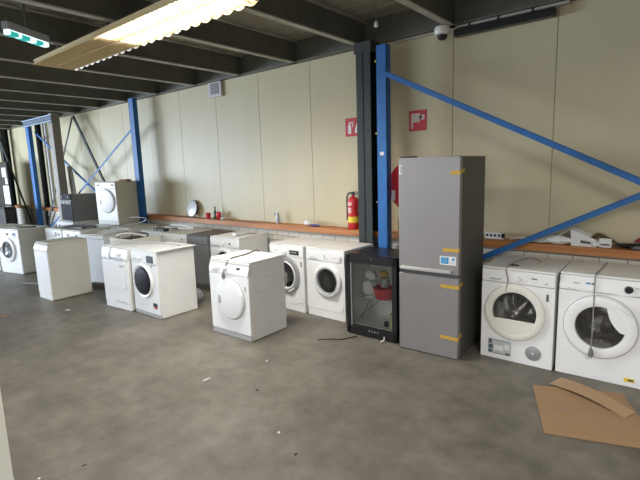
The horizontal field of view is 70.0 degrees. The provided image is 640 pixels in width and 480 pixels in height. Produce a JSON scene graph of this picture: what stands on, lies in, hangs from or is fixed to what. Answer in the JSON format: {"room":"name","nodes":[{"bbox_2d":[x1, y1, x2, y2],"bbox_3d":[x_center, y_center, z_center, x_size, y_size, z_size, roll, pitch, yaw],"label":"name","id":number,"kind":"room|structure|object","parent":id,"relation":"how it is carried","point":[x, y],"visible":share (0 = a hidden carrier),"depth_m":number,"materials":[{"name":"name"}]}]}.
{"room":"appliance warehouse","nodes":[
{"label":"appliance warehouse","id":0,"kind":"room"},
{"bbox_2d":[0,129,16,219],"bbox_3d":[-9.592,-1.734,14.129,0.220,3.300,0.200,5,12,39],"label":"wall column","id":1,"kind":"structure","parent":0,"point":[4,138],"depth_m":13.97,"materials":[{"name":"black metal"}]},
{"bbox_2d":[0,139,33,224],"bbox_3d":[-8.956,-1.773,13.435,2.101,2.887,0.030,5,12,39],"label":"diagonal brace","id":2,"kind":"object","parent":1,"relation":"attached to","point":[2,146],"visible":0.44,"depth_m":13.38,"materials":[{"name":"grey"}]},
{"bbox_2d":[34,122,50,226],"bbox_3d":[-7.578,-1.555,12.573,0.160,3.300,0.100,5,12,39],"label":"wall column","id":3,"kind":"structure","parent":0,"point":[39,142],"depth_m":12.49,"materials":[{"name":"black metal"}]},
{"bbox_2d":[47,117,72,225],"bbox_3d":[-6.683,-1.564,11.696,2.438,2.871,0.030,5,12,39],"label":"diagonal brace","id":4,"kind":"object","parent":3,"relation":"attached to","point":[71,117],"visible":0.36,"depth_m":11.26,"materials":[{"name":"grey metal"}]},
{"bbox_2d":[72,115,105,181],"bbox_3d":[-5.155,-1.871,10.365,1.574,1.992,0.030,5,12,39],"label":"diagonal brace","id":5,"kind":"object","parent":4,"relation":"attached to","point":[73,117],"visible":0.64,"depth_m":10.43,"materials":[{"name":"grey"}]},
{"bbox_2d":[0,0,412,55],"bbox_3d":[-6.146,-2.138,2.925,25.500,0.150,13.250,5,12,39],"label":"ceiling","id":6,"kind":"structure","parent":0,"point":[367,10],"depth_m":5.36,"materials":[{"name":"metal"}]},
{"bbox_2d":[0,125,10,128],"bbox_3d":[-13.530,-2.605,8.888,0.110,0.300,13.080,5,12,39],"label":"ceiling beam","id":7,"kind":"structure","parent":6,"relation":"attached to","point":[1,126],"depth_m":13.75,"materials":[{"name":"metal"}]},
{"bbox_2d":[0,120,24,125],"bbox_3d":[-12.626,-2.519,8.150,0.110,0.300,13.080,5,12,39],"label":"ceiling beam","id":8,"kind":"structure","parent":6,"relation":"attached to","point":[2,122],"depth_m":12.86,"materials":[{"name":"metal"}]},
{"bbox_2d":[0,115,35,120],"bbox_3d":[-11.723,-2.432,7.412,0.110,0.300,13.080,5,12,39],"label":"ceiling beam","id":9,"kind":"structure","parent":6,"relation":"attached to","point":[2,117],"depth_m":11.91,"materials":[{"name":"metal"}]},
{"bbox_2d":[1,3,49,47],"bbox_3d":[-2.901,-2.187,4.490,0.070,0.446,0.520,0,9,11],"label":"exit light","id":10,"kind":"object","parent":6,"relation":"attached to","point":[10,29],"visible":1,"depth_m":4.47,"materials":[{"name":"grey plastic"}]},
{"bbox_2d":[3,29,48,47],"bbox_3d":[-2.895,-1.990,4.521,0.064,0.045,0.500,0,9,11],"label":"diffuser","id":11,"kind":"object","parent":10,"relation":"attached to","point":[19,34],"depth_m":4.49,"materials":[{"name":"white plastic"}]},
{"bbox_2d":[0,108,57,116],"bbox_3d":[-10.819,-2.346,6.674,0.110,0.300,13.080,5,12,39],"label":"ceiling beam","id":12,"kind":"structure","parent":6,"relation":"attached to","point":[14,112],"depth_m":11.04,"materials":[{"name":"metal"}]},
{"bbox_2d":[0,100,78,113],"bbox_3d":[-9.915,-2.259,5.936,0.110,0.300,13.080,5,12,39],"label":"ceiling beam","id":13,"kind":"structure","parent":6,"relation":"attached to","point":[3,104],"depth_m":10.24,"materials":[{"name":"metal"}]},
{"bbox_2d":[0,90,101,107],"bbox_3d":[-9.012,-2.173,5.198,0.110,0.300,13.080,5,12,39],"label":"ceiling beam","id":14,"kind":"structure","parent":6,"relation":"attached to","point":[4,95],"depth_m":9.34,"materials":[{"name":"metal"}]},
{"bbox_2d":[0,77,128,101],"bbox_3d":[-8.108,-2.087,4.460,0.110,0.300,13.080,5,12,39],"label":"ceiling beam","id":15,"kind":"structure","parent":6,"relation":"attached to","point":[6,84],"depth_m":8.44,"materials":[{"name":"metal"}]},
{"bbox_2d":[0,60,159,94],"bbox_3d":[-7.204,-2.000,3.722,0.110,0.300,13.080,5,12,39],"label":"ceiling beam","id":16,"kind":"structure","parent":6,"relation":"attached to","point":[8,69],"depth_m":7.51,"materials":[{"name":"metal"}]},
{"bbox_2d":[33,21,139,70],"bbox_3d":[-2.747,-2.332,5.265,1.653,0.431,0.484,5,12,39],"label":"ceiling light","id":17,"kind":"object","parent":6,"relation":"hanging from","point":[88,49],"visible":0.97,"depth_m":5.21,"materials":[{"name":"beige"}]},
{"bbox_2d":[0,35,196,86],"bbox_3d":[-6.301,-1.914,2.984,0.110,0.300,13.080,5,12,39],"label":"ceiling beam","id":18,"kind":"structure","parent":6,"relation":"attached to","point":[11,49],"depth_m":6.90,"materials":[{"name":"metal"}]},
{"bbox_2d":[0,3,242,76],"bbox_3d":[-5.397,-1.827,2.246,0.110,0.300,13.080,5,12,39],"label":"ceiling beam","id":19,"kind":"structure","parent":6,"relation":"attached to","point":[61,31],"depth_m":5.97,"materials":[{"name":"metal"}]},
{"bbox_2d":[11,0,297,63],"bbox_3d":[-4.493,-1.741,1.508,0.110,0.300,13.080,5,12,39],"label":"ceiling beam","id":20,"kind":"structure","parent":6,"relation":"attached to","point":[221,33],"depth_m":5.34,"materials":[{"name":"metal"}]},
{"bbox_2d":[95,0,258,45],"bbox_3d":[-1.383,-2.201,4.151,1.863,0.431,0.484,5,12,39],"label":"ceiling light","id":21,"kind":"object","parent":6,"relation":"hanging from","point":[162,18],"visible":1,"depth_m":4.17,"materials":[{"name":"beige plastic"}]},
{"bbox_2d":[7,0,573,129],"bbox_3d":[-2.064,-2.815,7.843,25.500,0.300,0.095,5,12,39],"label":"beam","id":22,"kind":"structure","parent":6,"relation":"attached to","point":[410,23],"depth_m":5.64,"materials":[{"name":"metal"}]},
{"bbox_2d":[242,0,367,45],"bbox_3d":[-3.589,-1.655,0.769,0.110,0.300,13.080,5,12,39],"label":"ceiling beam","id":23,"kind":"structure","parent":6,"relation":"attached to","point":[312,16],"depth_m":4.99,"materials":[{"name":"metal"}]},
{"bbox_2d":[395,0,455,27],"bbox_3d":[-2.686,-1.568,0.031,0.110,0.300,13.080,5,12,39],"label":"ceiling beam","id":24,"kind":"structure","parent":6,"relation":"attached to","point":[440,11],"depth_m":4.67,"materials":[{"name":"metal"}]},
{"bbox_2d":[434,25,449,40],"bbox_3d":[1.334,-2.249,4.984,0.170,0.140,0.170,5,12,39],"label":"dome camera","id":25,"kind":"object","parent":24,"relation":"attached to","point":[441,31],"visible":1,"depth_m":4.93,"materials":[{"name":"white plastic"}]},
{"bbox_2d":[0,270,639,479],"bbox_3d":[-7.521,1.432,4.829,29.500,0.200,13.400,5,12,39],"label":"floor","id":26,"kind":"structure","parent":0,"point":[119,393],"depth_m":3.61,"materials":[{"name":"concrete"}]},
{"bbox_2d":[0,390,13,479],"bbox_3d":[-1.660,0.907,2.115,0.400,1.300,0.256,5,12,39],"label":"cabinet","id":27,"kind":"object","parent":26,"relation":"on","point":[6,472],"visible":1,"depth_m":2.08,"materials":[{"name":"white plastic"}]},
{"bbox_2d":[0,205,15,224],"bbox_3d":[-8.563,-0.378,12.441,1.060,1.080,0.260,5,12,39],"label":"crate","id":28,"kind":"object","parent":26,"relation":"on","point":[7,213],"visible":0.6,"depth_m":12.08,"materials":[{"name":"black"}]},
{"bbox_2d":[0,162,16,223],"bbox_3d":[-9.139,-1.094,13.253,1.300,2.280,0.076,5,12,39],"label":"tall cabinet","id":29,"kind":"object","parent":26,"relation":"on","point":[6,193],"visible":0.48,"depth_m":12.88,"materials":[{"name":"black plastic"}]},
{"bbox_2d":[0,224,25,270],"bbox_3d":[-6.510,0.135,9.439,0.602,0.865,0.640,3,10,29],"label":"washing machine","id":30,"kind":"object","parent":26,"relation":"on","point":[2,225],"visible":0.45,"depth_m":9.35,"materials":[{"name":"white metal"}]},
{"bbox_2d":[0,225,48,273],"bbox_3d":[-5.852,0.175,9.049,0.702,0.865,0.647,3,10,27],"label":"washing machine","id":31,"kind":"object","parent":26,"relation":"on","point":[16,243],"visible":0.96,"depth_m":8.79,"materials":[{"name":"white metal"}]},
{"bbox_2d":[15,226,35,227],"bbox_3d":[-5.797,-0.259,8.890,0.568,0.036,0.223,1,9,16],"label":"hose","id":32,"kind":"object","parent":31,"relation":"on","point":[15,226],"visible":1,"depth_m":8.77,"materials":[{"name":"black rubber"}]},
{"bbox_2d":[25,124,43,224],"bbox_3d":[-7.757,-1.515,12.454,0.240,3.270,0.180,5,12,39],"label":"upright","id":33,"kind":"object","parent":26,"relation":"on","point":[32,160],"visible":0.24,"depth_m":12.37,"materials":[{"name":"blue paint"}]},
{"bbox_2d":[48,113,67,219],"bbox_3d":[-6.193,-1.341,10.957,0.170,3.290,0.180,5,12,39],"label":"column","id":34,"kind":"structure","parent":26,"relation":"on","point":[55,131],"depth_m":10.80,"materials":[{"name":"grey metal"}]},
{"bbox_2d":[21,114,51,127],"bbox_3d":[-6.736,-2.817,10.842,1.800,0.155,0.030,5,12,39],"label":"beam","id":35,"kind":"structure","parent":34,"relation":"attached to","point":[41,119],"depth_m":10.76,"materials":[{"name":"blue metal"}]},
{"bbox_2d":[48,122,60,219],"bbox_3d":[-6.335,-1.333,10.998,0.041,3.230,0.041,-7,10,-27],"label":"conduit","id":36,"kind":"object","parent":34,"relation":"attached to","point":[48,122],"visible":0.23,"depth_m":10.92,"materials":[{"name":"grey metal"}]},
{"bbox_2d":[45,224,74,239],"bbox_3d":[-4.855,0.171,8.869,0.597,0.865,0.620,4,11,33],"label":"washing machine","id":37,"kind":"object","parent":26,"relation":"on","point":[51,232],"visible":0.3,"depth_m":8.60,"materials":[{"name":"white metal"}]},
{"bbox_2d":[58,224,96,227],"bbox_3d":[-4.582,-0.280,8.643,0.933,0.072,0.426,-1,9,6],"label":"hose","id":38,"kind":"object","parent":37,"relation":"on","point":[75,225],"visible":1,"depth_m":8.44,"materials":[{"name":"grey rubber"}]},
{"bbox_2d":[33,236,91,300],"bbox_3d":[-3.968,0.425,7.066,0.432,0.865,0.600,5,11,36],"label":"washer","id":39,"kind":"object","parent":26,"relation":"on","point":[62,264],"visible":1,"depth_m":6.89,"materials":[{"name":"white metal"}]},
{"bbox_2d":[66,166,76,193],"bbox_3d":[-5.867,-0.740,11.023,0.602,2.060,0.038,6,12,42],"label":"leaning board","id":40,"kind":"object","parent":26,"relation":"on","point":[69,168],"visible":0.36,"depth_m":10.97,"materials":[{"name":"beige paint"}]},
{"bbox_2d":[57,219,98,225],"bbox_3d":[-5.332,-0.014,10.147,0.722,0.865,0.640,4,11,35],"label":"washing machine","id":41,"kind":"object","parent":26,"relation":"on","point":[60,222],"visible":0.06,"depth_m":9.90,"materials":[{"name":"white metal"}]},
{"bbox_2d":[59,193,97,221],"bbox_3d":[-5.267,-0.732,9.991,0.540,0.595,0.616,6,12,40],"label":"oven","id":42,"kind":"object","parent":41,"relation":"on","point":[79,206],"visible":0.96,"depth_m":9.81,"materials":[{"name":"black metal"}]},
{"bbox_2d":[62,226,110,237],"bbox_3d":[-4.324,0.209,8.518,0.597,0.865,0.620,4,11,32],"label":"washing machine","id":43,"kind":"object","parent":26,"relation":"on","point":[70,232],"visible":0.23,"depth_m":8.29,"materials":[{"name":"white metal"}]},
{"bbox_2d":[66,224,93,228],"bbox_3d":[-4.523,-0.255,8.620,0.500,0.030,0.320,2,10,25],"label":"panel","id":44,"kind":"object","parent":43,"relation":"on","point":[81,224],"visible":0.31,"depth_m":8.44,"materials":[{"name":"grey metal"}]},
{"bbox_2d":[92,282,104,288],"bbox_3d":[-3.580,0.747,7.466,0.400,0.080,0.100,2,10,22],"label":"timber offcut","id":45,"kind":"object","parent":26,"relation":"on","point":[96,285],"visible":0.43,"depth_m":7.44,"materials":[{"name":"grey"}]},
{"bbox_2d":[79,229,128,282],"bbox_3d":[-3.673,0.288,7.879,0.562,0.865,0.553,2,10,23],"label":"appliance","id":46,"kind":"object","parent":26,"relation":"on","point":[95,239],"visible":0.3,"depth_m":7.61,"materials":[{"name":"white metal"}]},
{"bbox_2d":[95,222,138,226],"bbox_3d":[-4.072,0.093,9.200,0.602,0.865,0.640,4,10,31],"label":"washing machine","id":47,"kind":"object","parent":26,"relation":"on","point":[137,222],"visible":0.02,"depth_m":8.92,"materials":[{"name":"white metal"}]},
{"bbox_2d":[95,181,139,224],"bbox_3d":[-4.001,-0.736,8.995,0.572,0.830,0.540,3,10,27],"label":"dryer","id":48,"kind":"object","parent":47,"relation":"on","point":[117,201],"visible":1,"depth_m":8.81,"materials":[{"name":"white metal"}]},
{"bbox_2d":[110,223,157,232],"bbox_3d":[-3.518,0.154,8.698,0.597,0.865,0.640,4,11,33],"label":"washing machine","id":49,"kind":"object","parent":26,"relation":"on","point":[138,227],"visible":0.07,"depth_m":8.50,"materials":[{"name":"white metal"}]},
{"bbox_2d":[110,232,161,243],"bbox_3d":[-2.963,0.310,7.424,0.620,0.916,0.520,4,11,35],"label":"washing machine","id":50,"kind":"object","parent":26,"relation":"on","point":[121,237],"visible":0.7,"depth_m":7.31,"materials":[{"name":"white plastic"}]},
{"bbox_2d":[128,98,147,223],"bbox_3d":[-3.592,-1.125,9.103,0.240,3.270,0.180,5,12,39],"label":"upright","id":51,"kind":"object","parent":26,"relation":"on","point":[132,102],"visible":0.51,"depth_m":8.98,"materials":[{"name":"blue paint"}]},
{"bbox_2d":[34,132,95,192],"bbox_3d":[-5.543,-1.376,10.806,5.419,2.718,0.030,5,12,39],"label":"diagonal brace","id":52,"kind":"object","parent":51,"relation":"attached to","point":[36,133],"visible":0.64,"depth_m":11.13,"materials":[{"name":"blue paint"}]},
{"bbox_2d":[51,130,130,226],"bbox_3d":[-5.575,-1.256,10.822,5.368,2.579,0.030,5,12,39],"label":"diagonal brace","id":53,"kind":"object","parent":51,"relation":"attached to","point":[127,134],"visible":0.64,"depth_m":10.08,"materials":[{"name":"blue paint"}]},
{"bbox_2d":[101,239,179,310],"bbox_3d":[-2.388,0.484,6.277,1.201,0.892,0.582,4,11,35],"label":"dryer","id":54,"kind":"object","parent":26,"relation":"on","point":[116,257],"visible":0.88,"depth_m":6.21,"materials":[{"name":"white metal"}]},
{"bbox_2d":[141,227,177,234],"bbox_3d":[-2.685,0.231,8.037,0.597,0.865,0.620,4,11,34],"label":"washing machine","id":55,"kind":"object","parent":26,"relation":"on","point":[150,231],"visible":0.06,"depth_m":7.79,"materials":[{"name":"white metal"}]},
{"bbox_2d":[153,228,168,231],"bbox_3d":[-2.671,-0.175,7.678,0.260,0.045,0.106,3,10,28],"label":"board","id":56,"kind":"object","parent":55,"relation":"on","point":[154,229],"visible":1,"depth_m":7.63,"materials":[{"name":"black plastic"}]},
{"bbox_2d":[163,226,178,228],"bbox_3d":[-2.591,-0.224,7.974,0.220,0.044,0.514,-9,11,-38],"label":"plastic film","id":57,"kind":"object","parent":55,"relation":"on","point":[169,227],"visible":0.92,"depth_m":7.90,"materials":[{"name":"white plastic"}]},
{"bbox_2d":[130,241,197,319],"bbox_3d":[-2.062,0.516,6.057,0.636,0.876,0.620,5,11,39],"label":"washing machine","id":58,"kind":"object","parent":26,"relation":"on","point":[164,280],"visible":0.98,"depth_m":5.86,"materials":[{"name":"white metal"}]},
{"bbox_2d":[161,228,212,243],"bbox_3d":[-2.202,0.276,7.647,0.597,0.865,0.640,4,10,31],"label":"washing machine","id":59,"kind":"object","parent":26,"relation":"on","point":[179,236],"visible":0.26,"depth_m":7.40,"materials":[{"name":"white metal"}]},
{"bbox_2d":[170,224,193,229],"bbox_3d":[-2.432,-0.230,7.933,0.201,0.051,0.827,-9,11,-37],"label":"hose","id":60,"kind":"object","parent":59,"relation":"on","point":[181,227],"visible":0.94,"depth_m":7.73,"materials":[{"name":"white plastic"}]},
{"bbox_2d":[196,288,203,301],"bbox_3d":[-1.744,0.780,6.487,0.178,0.200,0.143,5,12,39],"label":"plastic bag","id":61,"kind":"object","parent":26,"relation":"on","point":[200,294],"visible":0.63,"depth_m":6.43,"materials":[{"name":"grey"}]},
{"bbox_2d":[186,230,233,290],"bbox_3d":[-1.731,0.308,7.346,0.452,0.865,0.608,4,10,31],"label":"dishwasher","id":62,"kind":"object","parent":26,"relation":"on","point":[202,250],"visible":0.43,"depth_m":7.07,"materials":[{"name":"grey metal"}]},
{"bbox_2d":[210,231,267,256],"bbox_3d":[-1.237,0.344,7.016,0.602,0.865,0.667,4,11,34],"label":"washing machine","id":63,"kind":"object","parent":26,"relation":"on","point":[225,243],"visible":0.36,"depth_m":6.80,"materials":[{"name":"white metal"}]},
{"bbox_2d":[209,250,286,341],"bbox_3d":[-0.839,0.596,5.208,0.642,0.903,0.613,5,11,38],"label":"dryer","id":64,"kind":"object","parent":26,"relation":"on","point":[248,299],"visible":1,"depth_m":5.01,"materials":[{"name":"white metal"}]},
{"bbox_2d":[269,237,333,312],"bbox_3d":[-0.248,0.448,6.150,0.617,0.865,0.647,6,12,41],"label":"washing machine","id":65,"kind":"object","parent":26,"relation":"on","point":[293,249],"visible":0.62,"depth_m":5.86,"materials":[{"name":"white metal"}]},
{"bbox_2d":[318,336,356,339],"bbox_3d":[0.194,1.060,4.907,0.434,0.009,0.057,-3,9,-8],"label":"cable","id":66,"kind":"object","parent":26,"relation":"on","point":[354,336],"visible":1,"depth_m":4.90,"materials":[{"name":"black plastic"}]},
{"bbox_2d":[306,240,372,321],"bbox_3d":[0.244,0.495,5.743,0.597,0.865,0.647,6,12,40],"label":"washing machine","id":67,"kind":"object","parent":26,"relation":"on","point":[325,262],"visible":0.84,"depth_m":5.54,"materials":[{"name":"white metal"}]},
{"bbox_2d":[346,247,399,342],"bbox_3d":[0.686,0.576,5.032,0.620,0.897,0.506,5,11,38],"label":"cooler","id":68,"kind":"object","parent":26,"relation":"on","point":[366,314],"visible":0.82,"depth_m":5.02,"materials":[{"name":"black plastic"}]},
{"bbox_2d":[363,280,377,295],"bbox_3d":[0.550,0.533,5.067,0.186,0.170,0.132,5,12,39],"label":"plastic bag","id":69,"kind":"object","parent":68,"relation":"on","point":[368,285],"visible":0.92,"depth_m":5.02,"materials":[{"name":"white plastic"}]},
{"bbox_2d":[365,270,376,279],"bbox_3d":[0.563,0.387,5.049,0.152,0.120,0.104,5,12,39],"label":"bundle","id":70,"kind":"object","parent":69,"relation":"on","point":[370,274],"visible":1,"depth_m":5.01,"materials":[{"name":"white"}]},
{"bbox_2d":[355,292,390,301],"bbox_3d":[0.708,0.620,5.065,0.540,0.009,0.360,5,11,38],"label":"wire shelf","id":71,"kind":"object","parent":68,"relation":"attached to","point":[358,294],"depth_m":5.11,"materials":[{"name":"silver metal"}]},
{"bbox_2d":[373,284,391,300],"bbox_3d":[0.704,0.570,4.956,0.260,0.120,0.260,5,12,39],"label":"basket","id":72,"kind":"object","parent":68,"relation":"on","point":[385,294],"visible":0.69,"depth_m":4.87,"materials":[{"name":"red plastic"}]},
{"bbox_2d":[381,277,389,287],"bbox_3d":[0.707,0.459,4.946,0.100,0.095,0.100,5,12,39],"label":"tin","id":73,"kind":"object","parent":72,"relation":"on","point":[385,282],"visible":0.95,"depth_m":4.91,"materials":[{"name":"silver metal"}]},
{"bbox_2d":[379,270,388,277],"bbox_3d":[0.690,0.368,4.946,0.124,0.080,0.085,5,12,39],"label":"paper bag","id":74,"kind":"object","parent":73,"relation":"on","point":[383,274],"visible":1,"depth_m":4.91,"materials":[{"name":"brown paper"}]},
{"bbox_2d":[390,313,391,328],"bbox_3d":[0.787,0.863,4.867,0.090,0.155,0.089,5,12,39],"label":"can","id":75,"kind":"object","parent":68,"relation":"in","point":[390,313],"visible":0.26,"depth_m":4.84,"materials":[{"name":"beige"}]},
{"bbox_2d":[374,43,391,247],"bbox_3d":[0.758,-0.636,5.406,0.240,3.170,0.180,5,12,39],"label":"upright","id":76,"kind":"object","parent":26,"relation":"on","point":[383,99],"visible":0.65,"depth_m":5.30,"materials":[{"name":"blue paint"}]},
{"bbox_2d":[382,70,639,184],"bbox_3d":[2.860,-0.339,3.651,5.465,2.779,0.030,5,12,39],"label":"diagonal brace","id":77,"kind":"object","parent":76,"relation":"attached to","point":[616,171],"visible":1,"depth_m":4.31,"materials":[{"name":"blue paint"}]},
{"bbox_2d":[483,192,639,259],"bbox_3d":[2.930,-0.487,3.722,5.465,2.774,0.030,5,12,39],"label":"diagonal brace","id":78,"kind":"object","parent":76,"relation":"attached to","point":[635,197],"visible":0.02,"depth_m":4.29,"materials":[{"name":"blue paint"}]},
{"bbox_2d":[399,156,484,359],"bbox_3d":[1.218,0.122,4.574,0.602,1.902,0.730,5,11,37],"label":"refrigerator","id":79,"kind":"object","parent":26,"relation":"on","point":[441,198],"visible":0.99,"depth_m":4.32,"materials":[{"name":"grey metal"}]},
{"bbox_2d":[481,255,570,369],"bbox_3d":[1.951,0.635,4.348,0.624,0.911,0.667,5,11,39],"label":"dryer","id":80,"kind":"object","parent":26,"relation":"on","point":[520,294],"visible":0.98,"depth_m":4.15,"materials":[{"name":"white metal"}]},
{"bbox_2d":[525,346,540,360],"bbox_3d":[1.900,1.014,4.081,0.132,0.132,0.011,5,11,39],"label":"vent","id":81,"kind":"object","parent":80,"relation":"attached to","point":[532,353],"depth_m":4.07,"materials":[{"name":"grey plastic"}]},
{"bbox_2d":[533,385,639,448],"bbox_3d":[1.930,1.255,3.302,0.675,0.008,0.762,1,9,17],"label":"cardboard sheet","id":82,"kind":"object","parent":26,"relation":"on","point":[563,412],"visible":0.96,"depth_m":3.23,"materials":[{"name":"brown cardboard"}]},
{"bbox_2d":[549,378,634,417],"bbox_3d":[2.086,1.191,3.522,0.152,0.047,0.612,-6,10,-26],"label":"strip","id":83,"kind":"object","parent":82,"relation":"on","point":[588,392],"visible":1,"depth_m":3.47,"materials":[{"name":"brown cardboard"}]},
{"bbox_2d":[555,260,639,388],"bbox_3d":[2.459,0.686,3.954,0.632,0.900,0.692,5,11,37],"label":"washing machine","id":84,"kind":"object","parent":26,"relation":"on","point":[598,323],"visible":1,"depth_m":3.78,"materials":[{"name":"white metal"}]},
{"bbox_2d":[0,0,639,245],"bbox_3d":[-1.940,-1.212,8.183,25.500,3.620,0.120,5,12,39],"label":"wall","id":85,"kind":"structure","parent":0,"point":[276,139],"depth_m":5.40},
{"bbox_2d":[43,123,56,205],"bbox_3d":[-7.253,-2.016,12.283,0.086,2.220,0.090,5,12,39],"label":"drain pipe","id":86,"kind":"object","parent":85,"relation":"attached to","point":[44,124],"visible":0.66,"depth_m":12.25,"materials":[{"name":"grey"}]},
{"bbox_2d":[208,81,222,98],"bbox_3d":[-1.757,-2.522,7.668,0.340,0.245,0.053,5,12,39],"label":"air vent","id":87,"kind":"object","parent":85,"relation":"in","point":[215,89],"visible":1,"depth_m":7.63,"materials":[{"name":"grey plastic"}]},
{"bbox_2d":[210,82,218,94],"bbox_3d":[-1.766,-2.533,7.647,0.220,0.175,0.004,5,12,39],"label":"grille","id":88,"kind":"object","parent":87,"relation":"attached to","point":[214,86],"depth_m":7.64,"materials":[{"name":"grey"}]},
{"bbox_2d":[345,117,356,136],"bbox_3d":[0.435,-1.498,6.064,0.240,0.240,0.008,5,12,39],"label":"fire extinguisher sign","id":89,"kind":"object","parent":85,"relation":"attached to","point":[350,123],"visible":0.85,"depth_m":6.08,"materials":[{"name":"red plastic"}]},
{"bbox_2d":[354,40,378,54],"bbox_3d":[0.563,-2.326,5.553,0.240,0.124,0.190,5,12,39],"label":"trim","id":90,"kind":"structure","parent":85,"relation":"attached to","point":[367,45],"depth_m":5.47,"materials":[{"name":"grey metal"}]},
{"bbox_2d":[391,165,398,206],"bbox_3d":[1.131,-0.647,5.431,0.580,0.580,0.315,5,12,39],"label":"hose reel","id":91,"kind":"object","parent":85,"relation":"attached to","point":[395,174],"visible":0.14,"depth_m":5.45,"materials":[{"name":"red metal"}]},
{"bbox_2d":[393,32,433,42],"bbox_3d":[1.089,-2.354,5.314,0.530,0.028,0.028,5,12,39],"label":"conduit","id":92,"kind":"object","parent":85,"relation":"attached to","point":[430,33],"visible":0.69,"depth_m":5.30,"materials":[{"name":"beige"}]},
{"bbox_2d":[409,109,426,131],"bbox_3d":[1.169,-1.428,5.465,0.230,0.240,0.008,5,12,39],"label":"sign","id":93,"kind":"object","parent":85,"relation":"attached to","point":[417,118],"visible":1,"depth_m":5.46,"materials":[{"name":"red plastic"}]},
{"bbox_2d":[454,0,569,37],"bbox_3d":[1.901,-2.226,4.620,1.120,0.120,0.080,5,12,39],"label":"cable tray","id":94,"kind":"object","parent":85,"relation":"attached to","point":[544,12],"visible":1,"depth_m":4.59,"materials":[{"name":"black metal"}]},
{"bbox_2d":[15,208,639,264],"bbox_3d":[-1.982,0.139,8.289,25.500,0.922,0.150,5,12,39],"label":"wall","id":95,"kind":"structure","parent":0,"point":[273,235],"depth_m":6.69,"materials":[{"name":"white paint"}]},
{"bbox_2d":[14,204,639,259],"bbox_3d":[-2.018,-0.349,8.189,25.500,0.076,0.210,5,12,39],"label":"trim ledge","id":96,"kind":"object","parent":95,"relation":"on","point":[614,251],"visible":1,"depth_m":6.06,"materials":[{"name":"orange wood"}]},
{"bbox_2d":[187,200,197,216],"bbox_3d":[-2.369,-0.586,8.476,0.310,0.303,0.086,5,12,39],"label":"round mirror","id":97,"kind":"object","parent":96,"relation":"on","point":[192,207],"visible":1,"depth_m":8.45,"materials":[{"name":"silver glass"}]},
{"bbox_2d":[216,210,220,219],"bbox_3d":[-1.761,-0.441,7.938,0.090,0.165,0.089,5,12,39],"label":"spray can","id":98,"kind":"object","parent":96,"relation":"on","point":[218,214],"visible":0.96,"depth_m":7.91,"materials":[{"name":"red metal"}]},
{"bbox_2d":[274,210,279,223],"bbox_3d":[-0.666,-0.357,7.065,0.092,0.200,0.059,5,12,39],"label":"bottle","id":99,"kind":"object","parent":96,"relation":"on","point":[277,213],"visible":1,"depth_m":7.04,"materials":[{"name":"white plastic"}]},
{"bbox_2d":[304,220,310,225],"bbox_3d":[-0.181,-0.248,6.655,0.125,0.080,0.112,5,12,39],"label":"crumpled paper","id":100,"kind":"object","parent":96,"relation":"on","point":[307,222],"visible":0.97,"depth_m":6.62,"materials":[{"name":"white paper"}]},
{"bbox_2d":[346,192,358,229],"bbox_3d":[0.443,-0.397,6.127,0.164,0.500,0.157,-3,9,-7],"label":"fire extinguisher","id":101,"kind":"object","parent":96,"relation":"on","point":[352,209],"visible":0.95,"depth_m":6.08,"materials":[{"name":"red metal"}]},
{"bbox_2d":[485,232,504,238],"bbox_3d":[1.905,-0.048,4.973,0.210,0.072,0.040,5,11,36],"label":"power strip","id":102,"kind":"object","parent":96,"relation":"on","point":[490,235],"visible":1,"depth_m":4.96,"materials":[{"name":"white plastic"}]},
{"bbox_2d":[531,239,547,242],"bbox_3d":[2.225,0.009,4.660,0.230,0.036,0.094,5,12,39],"label":"wrap","id":103,"kind":"object","parent":96,"relation":"on","point":[536,240],"visible":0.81,"depth_m":4.62,"materials":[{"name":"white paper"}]},
{"bbox_2d":[541,235,570,243],"bbox_3d":[2.352,-0.003,4.533,0.308,0.090,0.114,5,12,39],"label":"plastic bag","id":104,"kind":"object","parent":96,"relation":"on","point":[559,239],"visible":0.98,"depth_m":4.50,"materials":[{"name":"white plastic"}]},
{"bbox_2d":[546,226,596,246],"bbox_3d":[2.467,-0.039,4.480,0.431,0.171,0.158,4,11,35],"label":"open box","id":105,"kind":"object","parent":96,"relation":"on","point":[579,237],"visible":0.88,"depth_m":4.40,"materials":[{"name":"white cardboard"}]},
{"bbox_2d":[590,241,600,246],"bbox_3d":[2.609,0.036,4.327,0.101,0.060,0.080,5,12,39],"label":"crumpled paper","id":106,"kind":"object","parent":96,"relation":"on","point":[594,243],"visible":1,"depth_m":4.30,"materials":[{"name":"white paper"}]},
{"bbox_2d":[591,233,616,243],"bbox_3d":[2.710,-0.013,4.380,0.272,0.107,0.039,5,12,39],"label":"strap","id":107,"kind":"object","parent":96,"relation":"on","point":[596,235],"visible":0.64,"depth_m":4.38,"materials":[{"name":"brown fabric"}]},
{"bbox_2d":[599,238,611,247],"bbox_3d":[2.674,0.028,4.284,0.100,0.085,0.022,4,11,34],"label":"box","id":108,"kind":"object","parent":96,"relation":"on","point":[605,243],"visible":1,"depth_m":4.28,"materials":[{"name":"white cardboard"}]},
{"bbox_2d":[615,243,639,248],"bbox_3d":[2.878,0.057,4.175,0.320,0.050,0.118,5,12,39],"label":"cable bundle","id":109,"kind":"object","parent":96,"relation":"on","point":[622,245],"visible":0.79,"depth_m":4.18,"materials":[{"name":"black plastic"}]},
{"bbox_2d":[631,246,639,250],"bbox_3d":[2.861,0.076,4.089,0.133,0.040,0.063,5,12,39],"label":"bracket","id":110,"kind":"object","parent":96,"relation":"on","point":[635,247],"visible":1,"depth_m":4.09,"materials":[{"name":"grey metal"}]},
{"bbox_2d":[356,50,377,243],"bbox_3d":[0.625,-0.698,5.795,0.205,3.180,0.200,5,12,39],"label":"wall column","id":111,"kind":"structure","parent":0,"point":[365,64],"depth_m":5.67,"materials":[{"name":"black metal"}]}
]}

